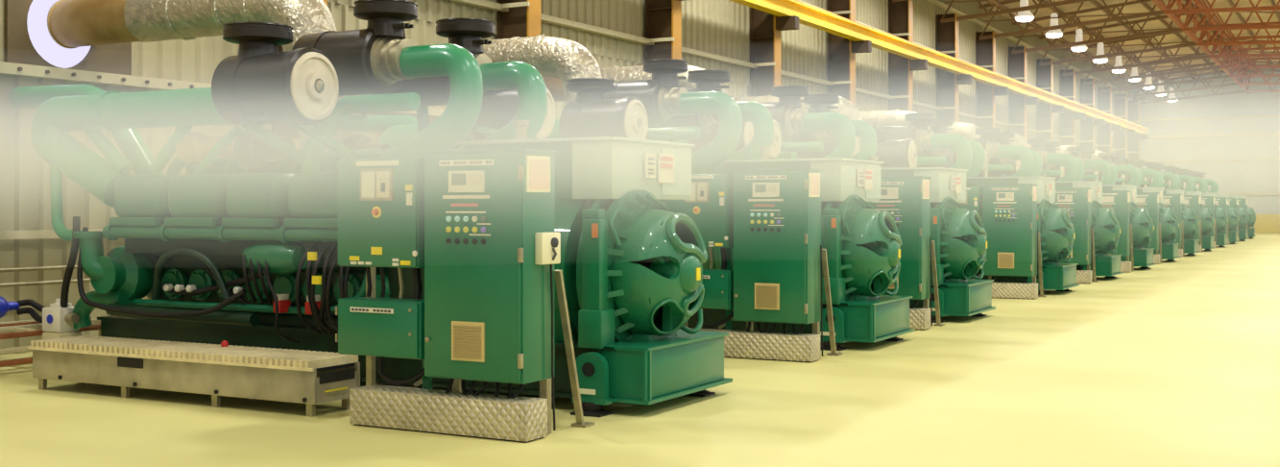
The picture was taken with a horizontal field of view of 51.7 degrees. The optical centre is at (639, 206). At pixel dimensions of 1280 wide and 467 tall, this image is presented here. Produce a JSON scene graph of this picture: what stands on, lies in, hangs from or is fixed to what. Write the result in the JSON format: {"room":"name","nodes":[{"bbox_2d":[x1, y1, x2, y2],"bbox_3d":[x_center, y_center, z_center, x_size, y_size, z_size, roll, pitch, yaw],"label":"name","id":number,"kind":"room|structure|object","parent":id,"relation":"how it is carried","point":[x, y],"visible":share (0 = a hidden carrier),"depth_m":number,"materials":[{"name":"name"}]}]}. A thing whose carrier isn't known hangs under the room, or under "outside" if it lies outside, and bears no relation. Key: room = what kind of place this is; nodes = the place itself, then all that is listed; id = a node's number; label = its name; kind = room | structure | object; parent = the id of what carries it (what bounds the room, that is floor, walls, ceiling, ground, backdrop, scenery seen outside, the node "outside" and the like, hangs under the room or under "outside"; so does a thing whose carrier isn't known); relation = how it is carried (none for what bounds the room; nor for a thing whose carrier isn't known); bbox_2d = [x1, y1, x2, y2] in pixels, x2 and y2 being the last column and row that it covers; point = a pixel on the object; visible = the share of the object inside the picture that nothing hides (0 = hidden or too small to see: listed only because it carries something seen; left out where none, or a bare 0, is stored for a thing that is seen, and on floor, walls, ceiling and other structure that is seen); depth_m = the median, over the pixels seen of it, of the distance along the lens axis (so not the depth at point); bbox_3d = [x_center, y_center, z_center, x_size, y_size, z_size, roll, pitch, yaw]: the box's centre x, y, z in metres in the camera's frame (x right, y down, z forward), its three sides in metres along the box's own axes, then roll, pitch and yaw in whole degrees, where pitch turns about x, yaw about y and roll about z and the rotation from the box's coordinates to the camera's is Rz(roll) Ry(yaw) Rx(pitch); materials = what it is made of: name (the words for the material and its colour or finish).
{"room":"mechanical room","nodes":[
{"label":"mechanical room","id":0,"kind":"room"},
{"bbox_2d":[0,0,1133,354],"bbox_3d":[8.379,-3.075,42.156,0.085,9.350,96.000,0,0,29],"label":"wall","id":1,"kind":"structure","parent":0,"point":[717,27],"depth_m":24.04,"materials":[{"name":"metal"}]},
{"bbox_2d":[0,265,77,272],"bbox_3d":[-7.326,0.650,12.676,0.672,0.042,11.200,0,0,29],"label":"guard rail","id":2,"kind":"object","parent":1,"relation":"attached to","point":[58,267],"visible":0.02,"depth_m":13.83,"materials":[{"name":"metal"}]},
{"bbox_2d":[0,278,91,287],"bbox_3d":[-7.304,0.800,12.664,0.722,0.042,11.200,0,0,29],"label":"guard rail","id":3,"kind":"object","parent":1,"relation":"attached to","point":[58,281],"visible":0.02,"depth_m":13.80,"materials":[{"name":"metal"}]},
{"bbox_2d":[0,228,102,239],"bbox_3d":[8.486,0.305,42.097,0.150,0.090,96.000,0,0,29],"label":"trim","id":4,"kind":"structure","parent":1,"relation":"attached to","point":[40,233],"depth_m":14.36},
{"bbox_2d":[4,0,131,74],"bbox_3d":[-6.470,-2.210,15.023,0.080,1.420,1.640,0,0,29],"label":"trim","id":5,"kind":"structure","parent":1,"relation":"attached to","point":[116,58],"depth_m":14.55,"materials":[{"name":"metal"}]},
{"bbox_2d":[17,67,193,88],"bbox_3d":[-5.939,-1.480,15.576,0.040,0.044,4.464,0,0,29],"label":"trim","id":6,"kind":"structure","parent":1,"relation":"attached to","point":[74,74],"depth_m":15.12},
{"bbox_2d":[0,61,445,117],"bbox_3d":[8.486,-1.480,42.097,0.150,0.120,96.000,0,0,29],"label":"trim","id":7,"kind":"structure","parent":1,"relation":"attached to","point":[6,68],"depth_m":15.19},
{"bbox_2d":[449,0,1131,153],"bbox_3d":[8.486,-3.350,42.097,0.150,0.100,96.000,0,0,29],"label":"trim","id":8,"kind":"structure","parent":1,"relation":"attached to","point":[484,4],"depth_m":28.55,"materials":[{"name":"metal"}]},
{"bbox_2d":[797,0,1128,120],"bbox_3d":[8.486,-5.250,42.097,0.150,0.100,96.000,0,0,29],"label":"trim","id":9,"kind":"structure","parent":1,"relation":"attached to","point":[798,0],"depth_m":42.93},
{"bbox_2d":[926,0,1135,97],"bbox_3d":[8.486,-6.950,42.097,0.150,0.100,96.000,0,0,29],"label":"trim","id":10,"kind":"structure","parent":1,"relation":"attached to","point":[935,2],"depth_m":54.45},
{"bbox_2d":[0,232,1279,466],"bbox_3d":[20.533,1.650,35.729,28.300,0.100,96.400,0,0,29],"label":"floor","id":11,"kind":"structure","parent":0,"point":[1176,363],"depth_m":10.52,"materials":[{"name":"concrete"}]},
{"bbox_2d":[0,316,100,366],"bbox_3d":[-6.346,1.385,12.824,0.770,0.430,2.600,0,0,29],"label":"pipes","id":12,"kind":"object","parent":11,"relation":"on","point":[25,327],"visible":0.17,"depth_m":12.85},
{"bbox_2d":[0,295,19,317],"bbox_3d":[-6.444,1.024,13.003,0.245,0.288,0.720,0,0,29],"label":"motor","id":13,"kind":"object","parent":12,"relation":"on","point":[5,306],"visible":1,"depth_m":13.11,"materials":[{"name":"metal"}]},
{"bbox_2d":[16,307,42,322],"bbox_3d":[-6.008,1.085,13.193,0.626,0.139,0.126,0,0,35],"label":"hose","id":14,"kind":"object","parent":13,"relation":"attached to","point":[23,310],"visible":0.84,"depth_m":13.26,"materials":[{"name":"rubber"}]},
{"bbox_2d":[16,298,46,312],"bbox_3d":[-6.006,1.007,13.191,0.630,0.146,0.126,0,0,35],"label":"hose","id":15,"kind":"object","parent":13,"relation":"attached to","point":[29,301],"visible":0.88,"depth_m":13.24,"materials":[{"name":"rubber"}]},
{"bbox_2d":[42,298,81,338],"bbox_3d":[-5.608,1.250,12.901,0.370,0.700,0.256,0,0,29],"label":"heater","id":16,"kind":"object","parent":11,"relation":"on","point":[58,321],"visible":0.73,"depth_m":12.81,"materials":[{"name":"metal"}]},
{"bbox_2d":[64,312,79,323],"bbox_3d":[-5.500,1.080,12.817,0.100,0.100,0.100,0,0,29],"label":"outlet","id":17,"kind":"object","parent":16,"relation":"attached to","point":[69,317],"depth_m":12.79,"materials":[{"name":"metal"}]},
{"bbox_2d":[27,335,360,416],"bbox_3d":[-3.760,1.360,11.012,3.286,0.480,0.575,0,0,29],"label":"step platform","id":18,"kind":"object","parent":11,"relation":"on","point":[313,377],"visible":0.99,"depth_m":10.64,"materials":[{"name":"metal"}]},
{"bbox_2d":[271,0,327,139],"bbox_3d":[-4.365,-2.500,17.576,1.140,8.200,0.440,0,0,29],"label":"column","id":19,"kind":"structure","parent":11,"relation":"on","point":[280,130],"depth_m":17.77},
{"bbox_2d":[728,0,1148,134],"bbox_3d":[12.812,-4.710,48.279,0.300,0.460,79.000,0,0,29],"label":"rail","id":20,"kind":"object","parent":19,"relation":"attached to","point":[809,15],"visible":0.94,"depth_m":39.42,"materials":[{"name":"metal"}]},
{"bbox_2d":[8,0,732,416],"bbox_3d":[-3.079,-0.085,12.184,7.916,3.370,3.885,0,0,8],"label":"generator","id":21,"kind":"object","parent":11,"relation":"on","point":[239,248],"visible":0.84,"depth_m":11.41,"materials":[{"name":"green paint"}]},
{"bbox_2d":[47,0,347,150],"bbox_3d":[-4.699,-1.425,13.974,4.015,1.850,0.580,0,0,29],"label":"duct","id":22,"kind":"object","parent":21,"relation":"attached to","point":[70,23],"visible":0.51,"depth_m":13.85,"materials":[{"name":"metal"}]},
{"bbox_2d":[273,292,290,313],"bbox_3d":[-3.171,0.855,11.735,0.085,0.170,0.140,0,0,29],"label":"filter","id":23,"kind":"object","parent":21,"relation":"attached to","point":[284,303],"depth_m":11.70,"materials":[{"name":"red plastic"}]},
{"bbox_2d":[305,293,320,314],"bbox_3d":[-2.846,0.855,11.557,0.085,0.170,0.140,0,0,29],"label":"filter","id":24,"kind":"object","parent":21,"relation":"attached to","point":[317,297],"depth_m":11.52,"materials":[{"name":"red plastic"}]},
{"bbox_2d":[338,157,432,388],"bbox_3d":[-1.855,0.625,9.707,0.761,1.950,0.313,0,0,29],"label":"tall cabinet","id":25,"kind":"object","parent":11,"relation":"on","point":[381,201],"visible":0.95,"depth_m":9.59,"materials":[{"name":"metal"}]},
{"bbox_2d":[335,296,424,385],"bbox_3d":[-1.855,0.992,9.687,0.791,0.624,0.248,0,0,29],"label":"junction box","id":26,"kind":"object","parent":25,"relation":"attached to","point":[382,327],"visible":0.94,"depth_m":9.58,"materials":[{"name":"green paint"}]},
{"bbox_2d":[351,308,390,312],"bbox_3d":[-1.951,0.752,9.604,0.363,0.015,0.005,0,0,29],"label":"print","id":27,"kind":"object","parent":26,"relation":"attached to","point":[352,309],"depth_m":9.60},
{"bbox_2d":[349,384,547,442],"bbox_3d":[-1.380,1.465,9.421,1.550,0.270,0.260,0,0,29],"label":"plinth","id":28,"kind":"object","parent":11,"relation":"on","point":[487,416],"visible":1,"depth_m":9.27,"materials":[{"name":"metal"}]},
{"bbox_2d":[413,148,594,434],"bbox_3d":[-1.065,0.603,9.594,1.244,1.995,0.874,0,0,29],"label":"tall cabinet","id":29,"kind":"object","parent":11,"relation":"on","point":[493,248],"visible":0.98,"depth_m":9.17,"materials":[{"name":"metal"}]},
{"bbox_2d":[440,160,491,164],"bbox_3d":[-1.206,-0.305,9.195,0.432,0.020,0.004,0,0,29],"label":"print","id":30,"kind":"object","parent":29,"relation":"attached to","point":[442,161],"depth_m":9.20},
{"bbox_2d":[451,320,484,362],"bbox_3d":[-1.190,0.935,9.184,0.275,0.270,0.020,0,0,29],"label":"vent grille","id":31,"kind":"object","parent":29,"relation":"attached to","point":[468,337],"depth_m":9.17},
{"bbox_2d":[529,159,548,189],"bbox_3d":[-0.695,-0.223,9.154,0.004,0.205,0.240,0,0,29],"label":"print","id":32,"kind":"object","parent":29,"relation":"attached to","point":[538,168],"depth_m":9.15,"materials":[{"name":"beige paper"}]},
{"bbox_2d":[534,232,560,430],"bbox_3d":[-0.623,0.875,9.211,0.100,1.390,0.240,0,0,29],"label":"socket","id":33,"kind":"object","parent":29,"relation":"attached to","point":[547,245],"depth_m":9.23,"materials":[{"name":"white plastic"}]},
{"bbox_2d":[497,0,540,39],"bbox_3d":[-1.843,-2.500,22.181,1.140,8.200,0.440,0,0,29],"label":"column","id":34,"kind":"structure","parent":11,"relation":"on","point":[522,19],"depth_m":22.28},
{"bbox_2d":[339,58,915,350],"bbox_3d":[-0.559,-0.084,17.180,8.119,3.368,3.833,0,0,29],"label":"generator","id":35,"kind":"object","parent":11,"relation":"on","point":[862,243],"visible":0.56,"depth_m":15.43,"materials":[{"name":"green"}]},
{"bbox_2d":[436,34,602,103],"bbox_3d":[-2.177,-1.425,18.579,4.015,1.850,0.580,0,0,29],"label":"duct","id":36,"kind":"object","parent":35,"relation":"attached to","point":[564,60],"visible":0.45,"depth_m":17.79,"materials":[{"name":"metal"}]},
{"bbox_2d":[645,0,684,60],"bbox_3d":[0.678,-2.500,26.786,1.140,8.200,0.440,0,0,29],"label":"column","id":37,"kind":"structure","parent":11,"relation":"on","point":[663,17],"depth_m":26.89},
{"bbox_2d":[666,173,733,329],"bbox_3d":[0.666,0.625,14.312,0.761,1.950,0.313,0,0,29],"label":"tall cabinet","id":38,"kind":"object","parent":11,"relation":"on","point":[710,205],"visible":0.62,"depth_m":14.13,"materials":[{"name":"metal"}]},
{"bbox_2d":[694,268,733,327],"bbox_3d":[0.667,0.992,14.292,0.791,0.624,0.248,0,0,29],"label":"junction box","id":39,"kind":"object","parent":38,"relation":"attached to","point":[718,283],"visible":0.52,"depth_m":14.09,"materials":[{"name":"green paint"}]},
{"bbox_2d":[689,327,820,362],"bbox_3d":[1.141,1.465,14.025,1.550,0.270,0.260,0,0,29],"label":"step","id":40,"kind":"structure","parent":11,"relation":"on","point":[738,344],"depth_m":13.76,"materials":[{"name":"silver metal"}]},
{"bbox_2d":[749,7,798,96],"bbox_3d":[3.200,-2.500,31.391,1.140,8.200,0.440,0,0,29],"label":"column","id":41,"kind":"structure","parent":11,"relation":"on","point":[765,28],"depth_m":31.50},
{"bbox_2d":[718,168,842,356],"bbox_3d":[1.447,0.603,14.203,1.224,1.995,0.874,0,0,29],"label":"tall cabinet","id":42,"kind":"object","parent":11,"relation":"on","point":[779,254],"visible":0.98,"depth_m":13.79,"materials":[{"name":"metal"}]},
{"bbox_2d":[754,282,779,309],"bbox_3d":[1.331,0.935,13.789,0.275,0.270,0.020,0,0,29],"label":"vent grille","id":43,"kind":"object","parent":42,"relation":"attached to","point":[766,294],"depth_m":13.77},
{"bbox_2d":[810,174,819,194],"bbox_3d":[1.826,-0.223,13.758,0.004,0.205,0.240,0,0,29],"label":"print","id":44,"kind":"object","parent":42,"relation":"attached to","point":[814,179],"depth_m":13.75,"materials":[{"name":"beige paper"}]},
{"bbox_2d":[658,85,995,322],"bbox_3d":[1.362,-0.084,20.688,8.119,3.368,3.833,0,0,29],"label":"generator","id":45,"kind":"object","parent":11,"relation":"on","point":[958,233],"visible":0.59,"depth_m":18.97,"materials":[{"name":"green metal"}]},
{"bbox_2d":[542,64,725,101],"bbox_3d":[-0.256,-1.425,22.087,4.015,1.850,0.580,0,0,29],"label":"duct","id":46,"kind":"object","parent":45,"relation":"attached to","point":[615,73],"visible":0.09,"depth_m":21.86,"materials":[{"name":"metal"}]},
{"bbox_2d":[827,0,871,106],"bbox_3d":[5.721,-2.500,35.996,1.140,8.200,0.440,0,0,29],"label":"column","id":47,"kind":"structure","parent":11,"relation":"on","point":[841,51],"depth_m":36.09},
{"bbox_2d":[867,175,944,326],"bbox_3d":[3.368,0.603,17.712,1.224,1.995,0.874,0,0,29],"label":"tall cabinet","id":48,"kind":"object","parent":11,"relation":"on","point":[906,198],"visible":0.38,"depth_m":17.21,"materials":[{"name":"metal"}]},
{"bbox_2d":[888,275,898,289],"bbox_3d":[3.252,0.935,17.298,0.275,0.270,0.020,0,0,29],"label":"vent grille","id":49,"kind":"object","parent":48,"relation":"attached to","point":[892,286],"depth_m":17.25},
{"bbox_2d":[888,0,927,111],"bbox_3d":[8.242,-2.500,40.600,1.140,8.200,0.440,0,0,29],"label":"column","id":50,"kind":"structure","parent":11,"relation":"on","point":[901,69],"depth_m":40.71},
{"bbox_2d":[909,307,930,330],"bbox_3d":[3.062,1.465,17.534,1.550,0.270,0.260,0,0,29],"label":"step","id":51,"kind":"structure","parent":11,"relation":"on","point":[919,318],"depth_m":17.11,"materials":[{"name":"silver metal"}]},
{"bbox_2d":[775,113,1079,294],"bbox_3d":[4.484,-0.084,26.390,8.119,3.368,3.833,0,0,29],"label":"generator","id":52,"kind":"object","parent":11,"relation":"on","point":[914,145],"visible":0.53,"depth_m":24.59,"materials":[{"name":"green metal"}]},
{"bbox_2d":[733,95,861,149],"bbox_3d":[2.866,-1.425,27.788,4.015,1.850,0.580,0,0,29],"label":"duct","id":53,"kind":"object","parent":52,"relation":"attached to","point":[846,108],"visible":0.13,"depth_m":26.93,"materials":[{"name":"metal"}]},
{"bbox_2d":[946,120,980,138],"bbox_3d":[7.909,-1.425,36.998,4.015,1.850,0.580,0,0,29],"label":"duct","id":54,"kind":"object","parent":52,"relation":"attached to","point":[967,130],"visible":0.16,"depth_m":36.19,"materials":[{"name":"metal"}]},
{"bbox_2d":[937,12,971,121],"bbox_3d":[10.764,-2.500,45.205,1.140,8.200,0.440,0,0,29],"label":"column","id":55,"kind":"structure","parent":11,"relation":"on","point":[948,83],"depth_m":45.31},
{"bbox_2d":[959,186,982,279],"bbox_3d":[5.709,0.625,23.522,0.761,1.950,0.313,0,0,29],"label":"tall cabinet","id":56,"kind":"object","parent":11,"relation":"on","point":[974,194],"visible":0.11,"depth_m":23.31,"materials":[{"name":"metal"}]},
{"bbox_2d":[976,30,1008,127],"bbox_3d":[13.285,-2.500,49.810,1.140,8.200,0.440,0,0,29],"label":"column","id":57,"kind":"structure","parent":11,"relation":"on","point":[986,94],"depth_m":49.91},
{"bbox_2d":[971,183,1046,296],"bbox_3d":[6.490,0.603,23.413,1.224,1.995,0.874,0,0,29],"label":"tall cabinet","id":58,"kind":"object","parent":11,"relation":"on","point":[1013,249],"visible":0.97,"depth_m":23.00,"materials":[{"name":"metal"}]},
{"bbox_2d":[997,252,1014,267],"bbox_3d":[6.374,0.935,22.999,0.275,0.270,0.020,0,0,29],"label":"vent grille","id":59,"kind":"object","parent":58,"relation":"attached to","point":[1004,259],"depth_m":22.99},
{"bbox_2d":[991,281,1038,299],"bbox_3d":[6.184,1.465,23.235,1.550,0.270,0.260,0,0,29],"label":"step","id":60,"kind":"structure","parent":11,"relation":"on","point":[1000,290],"depth_m":22.92,"materials":[{"name":"silver metal"}]},
{"bbox_2d":[1009,45,1038,139],"bbox_3d":[15.807,-2.500,54.415,1.140,8.200,0.440,0,0,29],"label":"column","id":61,"kind":"structure","parent":11,"relation":"on","point":[1018,103],"depth_m":54.50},
{"bbox_2d":[969,127,1123,280],"bbox_3d":[7.005,-0.084,30.994,8.119,3.368,3.833,0,0,29],"label":"generator","id":62,"kind":"object","parent":11,"relation":"on","point":[1002,158],"visible":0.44,"depth_m":29.34,"materials":[{"name":"green metal"}]},
{"bbox_2d":[858,109,930,129],"bbox_3d":[5.387,-1.425,32.393,4.015,1.850,0.580,0,0,29],"label":"duct","id":63,"kind":"object","parent":62,"relation":"attached to","point":[894,117],"visible":0.23,"depth_m":31.83,"materials":[{"name":"metal"}]},
{"bbox_2d":[1036,58,1063,141],"bbox_3d":[18.328,-2.500,59.020,1.140,8.200,0.440,0,0,29],"label":"column","id":64,"kind":"structure","parent":11,"relation":"on","point":[1045,111],"depth_m":59.13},
{"bbox_2d":[1060,69,1086,145],"bbox_3d":[20.850,-2.500,63.625,1.140,8.200,0.440,0,0,29],"label":"column","id":65,"kind":"structure","parent":11,"relation":"on","point":[1068,118],"depth_m":63.72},
{"bbox_2d":[1052,187,1098,282],"bbox_3d":[9.012,0.603,28.018,1.224,1.995,0.874,0,0,29],"label":"tall cabinet","id":66,"kind":"object","parent":11,"relation":"on","point":[1076,201],"visible":0.44,"depth_m":27.51,"materials":[{"name":"metal"}]},
{"bbox_2d":[1076,269,1092,283],"bbox_3d":[8.706,1.465,27.840,1.550,0.270,0.260,0,0,29],"label":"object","id":67,"kind":"object","parent":11,"relation":"on","point":[1082,276],"visible":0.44,"depth_m":27.43,"materials":[{"name":"silver metal"}]},
{"bbox_2d":[1026,138,1155,268],"bbox_3d":[9.527,-0.084,35.599,8.119,3.368,3.833,0,0,29],"label":"generator","id":68,"kind":"object","parent":11,"relation":"on","point":[1053,164],"visible":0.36,"depth_m":33.94,"materials":[{"name":"green metal"}]},
{"bbox_2d":[1080,77,1104,148],"bbox_3d":[23.371,-2.500,68.230,1.140,8.200,0.440,0,0,29],"label":"column","id":69,"kind":"structure","parent":11,"relation":"on","point":[1087,91],"depth_m":68.33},
{"bbox_2d":[1098,86,1120,152],"bbox_3d":[25.893,-2.500,72.835,1.140,8.200,0.440,0,0,29],"label":"column","id":70,"kind":"structure","parent":11,"relation":"on","point":[1104,98],"depth_m":72.91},
{"bbox_2d":[1100,190,1134,270],"bbox_3d":[11.499,0.603,32.596,1.189,1.995,0.782,0,0,29],"label":"tall cabinet","id":71,"kind":"object","parent":11,"relation":"on","point":[1119,201],"visible":0.52,"depth_m":32.10,"materials":[{"name":"metal"}]},
{"bbox_2d":[1063,145,1180,261],"bbox_3d":[12.048,-0.084,40.204,8.119,3.368,3.833,0,0,29],"label":"generator","id":72,"kind":"object","parent":11,"relation":"on","point":[1170,225],"visible":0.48,"depth_m":38.53,"materials":[{"name":"green metal"}]},
{"bbox_2d":[1000,130,1030,146],"bbox_3d":[10.430,-1.425,41.603,4.015,1.850,0.580,0,0,29],"label":"duct","id":73,"kind":"object","parent":72,"relation":"attached to","point":[1019,139],"visible":0.1,"depth_m":40.68,"materials":[{"name":"metal"}]},
{"bbox_2d":[1113,93,1135,164],"bbox_3d":[28.414,-2.500,77.439,1.140,8.200,0.440,0,0,29],"label":"column","id":74,"kind":"structure","parent":11,"relation":"on","point":[1120,105],"depth_m":77.54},
{"bbox_2d":[1120,261,1131,271],"bbox_3d":[11.227,1.459,32.445,1.550,0.258,0.260,0,0,29],"label":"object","id":75,"kind":"object","parent":11,"relation":"on","point":[1125,266],"visible":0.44,"depth_m":32.01,"materials":[{"name":"metal"}]},
{"bbox_2d":[1128,99,1148,159],"bbox_3d":[30.936,-2.500,82.044,1.140,8.200,0.440,0,0,29],"label":"column","id":76,"kind":"structure","parent":11,"relation":"on","point":[1133,109],"depth_m":82.12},
{"bbox_2d":[1097,152,1199,255],"bbox_3d":[14.569,-0.084,44.809,8.119,3.368,3.833,0,0,29],"label":"generator","id":77,"kind":"object","parent":11,"relation":"on","point":[1191,223],"visible":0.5,"depth_m":43.01,"materials":[{"name":"green metal"}]},
{"bbox_2d":[1135,192,1161,263],"bbox_3d":[14.020,0.603,37.201,1.189,1.995,0.782,0,0,29],"label":"tall cabinet","id":78,"kind":"object","parent":11,"relation":"on","point":[1149,201],"visible":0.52,"depth_m":36.72,"materials":[{"name":"metal"}]},
{"bbox_2d":[1122,157,1215,250],"bbox_3d":[17.091,-0.084,49.414,8.119,3.368,3.833,0,0,29],"label":"generator","id":79,"kind":"object","parent":11,"relation":"on","point":[1206,216],"visible":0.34,"depth_m":47.61,"materials":[{"name":"green metal"}]},
{"bbox_2d":[1162,193,1183,256],"bbox_3d":[16.542,0.603,41.806,1.189,1.995,0.782,0,0,29],"label":"tall cabinet","id":80,"kind":"object","parent":11,"relation":"on","point":[1171,201],"visible":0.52,"depth_m":41.31,"materials":[{"name":"metal"}]},
{"bbox_2d":[1138,162,1228,246],"bbox_3d":[19.612,-0.084,54.019,8.119,3.368,3.833,0,0,29],"label":"generator","id":81,"kind":"object","parent":11,"relation":"on","point":[1221,219],"visible":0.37,"depth_m":52.16,"materials":[{"name":"green metal"}]},
{"bbox_2d":[1183,194,1202,251],"bbox_3d":[19.063,0.603,46.411,1.189,1.995,0.782,0,0,29],"label":"tall cabinet","id":82,"kind":"object","parent":11,"relation":"on","point":[1190,201],"visible":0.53,"depth_m":45.95,"materials":[{"name":"metal"}]},
{"bbox_2d":[1158,165,1238,243],"bbox_3d":[22.134,-0.084,58.623,8.119,3.368,3.833,0,0,29],"label":"generator","id":83,"kind":"object","parent":11,"relation":"on","point":[1233,217],"visible":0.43,"depth_m":56.72,"materials":[{"name":"green metal"}]},
{"bbox_2d":[1201,195,1216,247],"bbox_3d":[21.584,0.603,51.016,1.189,1.995,0.782,0,0,29],"label":"tall cabinet","id":84,"kind":"object","parent":11,"relation":"on","point":[1207,202],"visible":0.37,"depth_m":50.54,"materials":[{"name":"metal"}]},
{"bbox_2d":[1175,169,1248,241],"bbox_3d":[24.655,-0.084,63.228,8.119,3.368,3.833,0,0,29],"label":"generator","id":85,"kind":"object","parent":11,"relation":"on","point":[1203,185],"visible":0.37,"depth_m":61.29,"materials":[{"name":"green metal"}]},
{"bbox_2d":[1214,196,1229,243],"bbox_3d":[24.106,0.603,55.620,1.189,1.995,0.782,0,0,29],"label":"tall cabinet","id":86,"kind":"object","parent":11,"relation":"on","point":[1220,202],"visible":0.28,"depth_m":55.15,"materials":[{"name":"metal"}]},
{"bbox_2d":[1190,170,1255,238],"bbox_3d":[27.177,-0.084,67.833,8.119,3.368,3.833,0,0,29],"label":"generator","id":87,"kind":"object","parent":11,"relation":"on","point":[1251,214],"visible":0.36,"depth_m":65.90,"materials":[{"name":"green metal"}]},
{"bbox_2d":[1227,197,1238,236],"bbox_3d":[26.628,0.603,60.225,1.189,1.995,0.782,0,0,29],"label":"tall cabinet","id":88,"kind":"object","parent":11,"relation":"on","point":[1231,202],"visible":0.26,"depth_m":59.76,"materials":[{"name":"metal"}]},
{"bbox_2d":[940,0,1094,23],"bbox_3d":[18.362,-7.319,41.079,18.303,2.042,0.130,0,0,29],"label":"roof truss","id":89,"kind":"object","parent":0,"point":[1036,6],"visible":1,"depth_m":44.36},
{"bbox_2d":[944,0,1279,98],"bbox_3d":[22.831,-7.195,55.334,12.134,1.060,59.000,0,0,29],"label":"roof bracing","id":90,"kind":"structure","parent":89,"relation":"attached to","point":[992,1],"depth_m":59.50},
{"bbox_2d":[1014,0,1034,22],"bbox_3d":[13.451,-7.180,46.219,0.660,1.440,0.660,0,0,29],"label":"lamp","id":91,"kind":"object","parent":90,"relation":"hanging from","point":[1026,15],"visible":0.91,"depth_m":46.04,"materials":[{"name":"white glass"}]},
{"bbox_2d":[1045,0,1062,38],"bbox_3d":[15.891,-7.180,50.675,0.660,1.440,0.660,0,0,29],"label":"lamp","id":92,"kind":"object","parent":90,"relation":"hanging from","point":[1053,34],"visible":0.91,"depth_m":50.53,"materials":[{"name":"white"}]},
{"bbox_2d":[1070,17,1086,51],"bbox_3d":[18.331,-7.180,55.131,0.660,1.440,0.660,0,0,29],"label":"lamp","id":93,"kind":"object","parent":90,"relation":"hanging from","point":[1078,36],"visible":0.87,"depth_m":55.00,"materials":[{"name":"white"}]},
{"bbox_2d":[1092,42,1108,63],"bbox_3d":[20.771,-7.180,59.587,0.660,1.440,0.660,0,0,29],"label":"lamp","id":94,"kind":"object","parent":90,"relation":"hanging from","point":[1099,51],"visible":0.86,"depth_m":59.45,"materials":[{"name":"white"}]},
{"bbox_2d":[1111,43,1125,72],"bbox_3d":[23.210,-7.180,64.042,0.660,1.440,0.660,0,0,29],"label":"lamp","id":95,"kind":"object","parent":90,"relation":"hanging from","point":[1118,58],"visible":0.66,"depth_m":63.91,"materials":[{"name":"white"}]},
{"bbox_2d":[1151,0,1257,93],"bbox_3d":[23.201,-7.580,55.114,0.900,1.280,59.031,0,0,29],"label":"truss","id":96,"kind":"object","parent":89,"relation":"attached to","point":[1174,18],"visible":0.68,"depth_m":58.09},
{"bbox_2d":[977,0,1279,83],"bbox_3d":[16.626,-8.200,37.754,19.100,0.900,96.200,0,0,29],"label":"roof trusses","id":97,"kind":"structure","parent":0,"point":[1135,8],"depth_m":60.73,"materials":[{"name":"metal"}]},
{"bbox_2d":[986,0,1279,85],"bbox_3d":[22.658,-8.013,49.729,16.580,0.832,69.000,0,0,29],"label":"trim","id":98,"kind":"structure","parent":97,"relation":"attached to","point":[1146,5],"depth_m":59.02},
{"bbox_2d":[978,0,1279,40],"bbox_3d":[20.883,-7.319,45.684,18.303,2.042,0.130,0,0,29],"label":"roof truss","id":99,"kind":"object","parent":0,"point":[1253,8],"visible":1,"depth_m":47.78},
{"bbox_2d":[1011,0,1279,53],"bbox_3d":[23.405,-7.319,50.289,18.303,2.042,0.130,0,0,29],"label":"roof truss","id":100,"kind":"object","parent":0,"point":[1114,6],"visible":0.86,"depth_m":52.41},
{"bbox_2d":[1038,5,1279,66],"bbox_3d":[25.926,-7.319,54.894,18.303,2.042,0.130,0,0,29],"label":"roof truss","id":101,"kind":"object","parent":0,"point":[1272,41],"visible":0.59,"depth_m":57.05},
{"bbox_2d":[1062,21,1279,75],"bbox_3d":[28.448,-7.319,59.498,18.303,2.042,0.130,0,0,29],"label":"roof truss","id":102,"kind":"object","parent":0,"point":[1243,55],"visible":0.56,"depth_m":61.53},
{"bbox_2d":[1082,35,1279,84],"bbox_3d":[30.969,-7.319,64.103,18.303,2.042,0.130,0,0,29],"label":"roof truss","id":103,"kind":"object","parent":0,"point":[1257,36],"visible":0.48,"depth_m":65.98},
{"bbox_2d":[1100,47,1279,92],"bbox_3d":[33.491,-7.319,68.708,18.303,2.042,0.130,0,0,29],"label":"roof truss","id":104,"kind":"object","parent":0,"point":[1265,48],"visible":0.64,"depth_m":70.77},
{"bbox_2d":[1115,56,1279,98],"bbox_3d":[36.012,-7.319,73.313,18.303,2.043,0.130,0,0,29],"label":"roof truss","id":105,"kind":"object","parent":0,"point":[1275,58],"visible":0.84,"depth_m":75.52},
{"bbox_2d":[1130,67,1279,105],"bbox_3d":[38.534,-7.319,77.918,18.303,2.043,0.130,0,0,29],"label":"roof truss","id":106,"kind":"object","parent":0,"point":[1201,75],"visible":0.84,"depth_m":80.37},
{"bbox_2d":[1133,68,1279,214],"bbox_3d":[43.812,-3.900,77.513,28.200,11.000,0.140,0,0,29],"label":"wall","id":107,"kind":"structure","parent":0,"point":[1243,176],"depth_m":81.64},
{"bbox_2d":[1139,114,1279,120],"bbox_3d":[39.712,-5.480,79.604,18.800,0.160,0.110,0,0,29],"label":"trim","id":108,"kind":"structure","parent":107,"relation":"attached to","point":[1275,115],"depth_m":81.86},
{"bbox_2d":[1145,158,1279,162],"bbox_3d":[39.712,-2.850,79.604,18.800,0.100,0.110,0,0,29],"label":"trim","id":109,"kind":"structure","parent":107,"relation":"attached to","point":[1257,158],"depth_m":81.84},
{"bbox_2d":[1148,132,1279,138],"bbox_3d":[39.712,-4.400,79.604,18.800,0.200,0.110,0,0,29],"label":"trim","id":110,"kind":"structure","parent":107,"relation":"attached to","point":[1244,133],"depth_m":81.81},
{"bbox_2d":[1250,214,1279,233],"bbox_3d":[40.592,1.025,79.128,20.800,1.150,0.080,0,0,29],"label":"baseboard","id":111,"kind":"structure","parent":107,"relation":"attached to","point":[1264,223],"depth_m":80.39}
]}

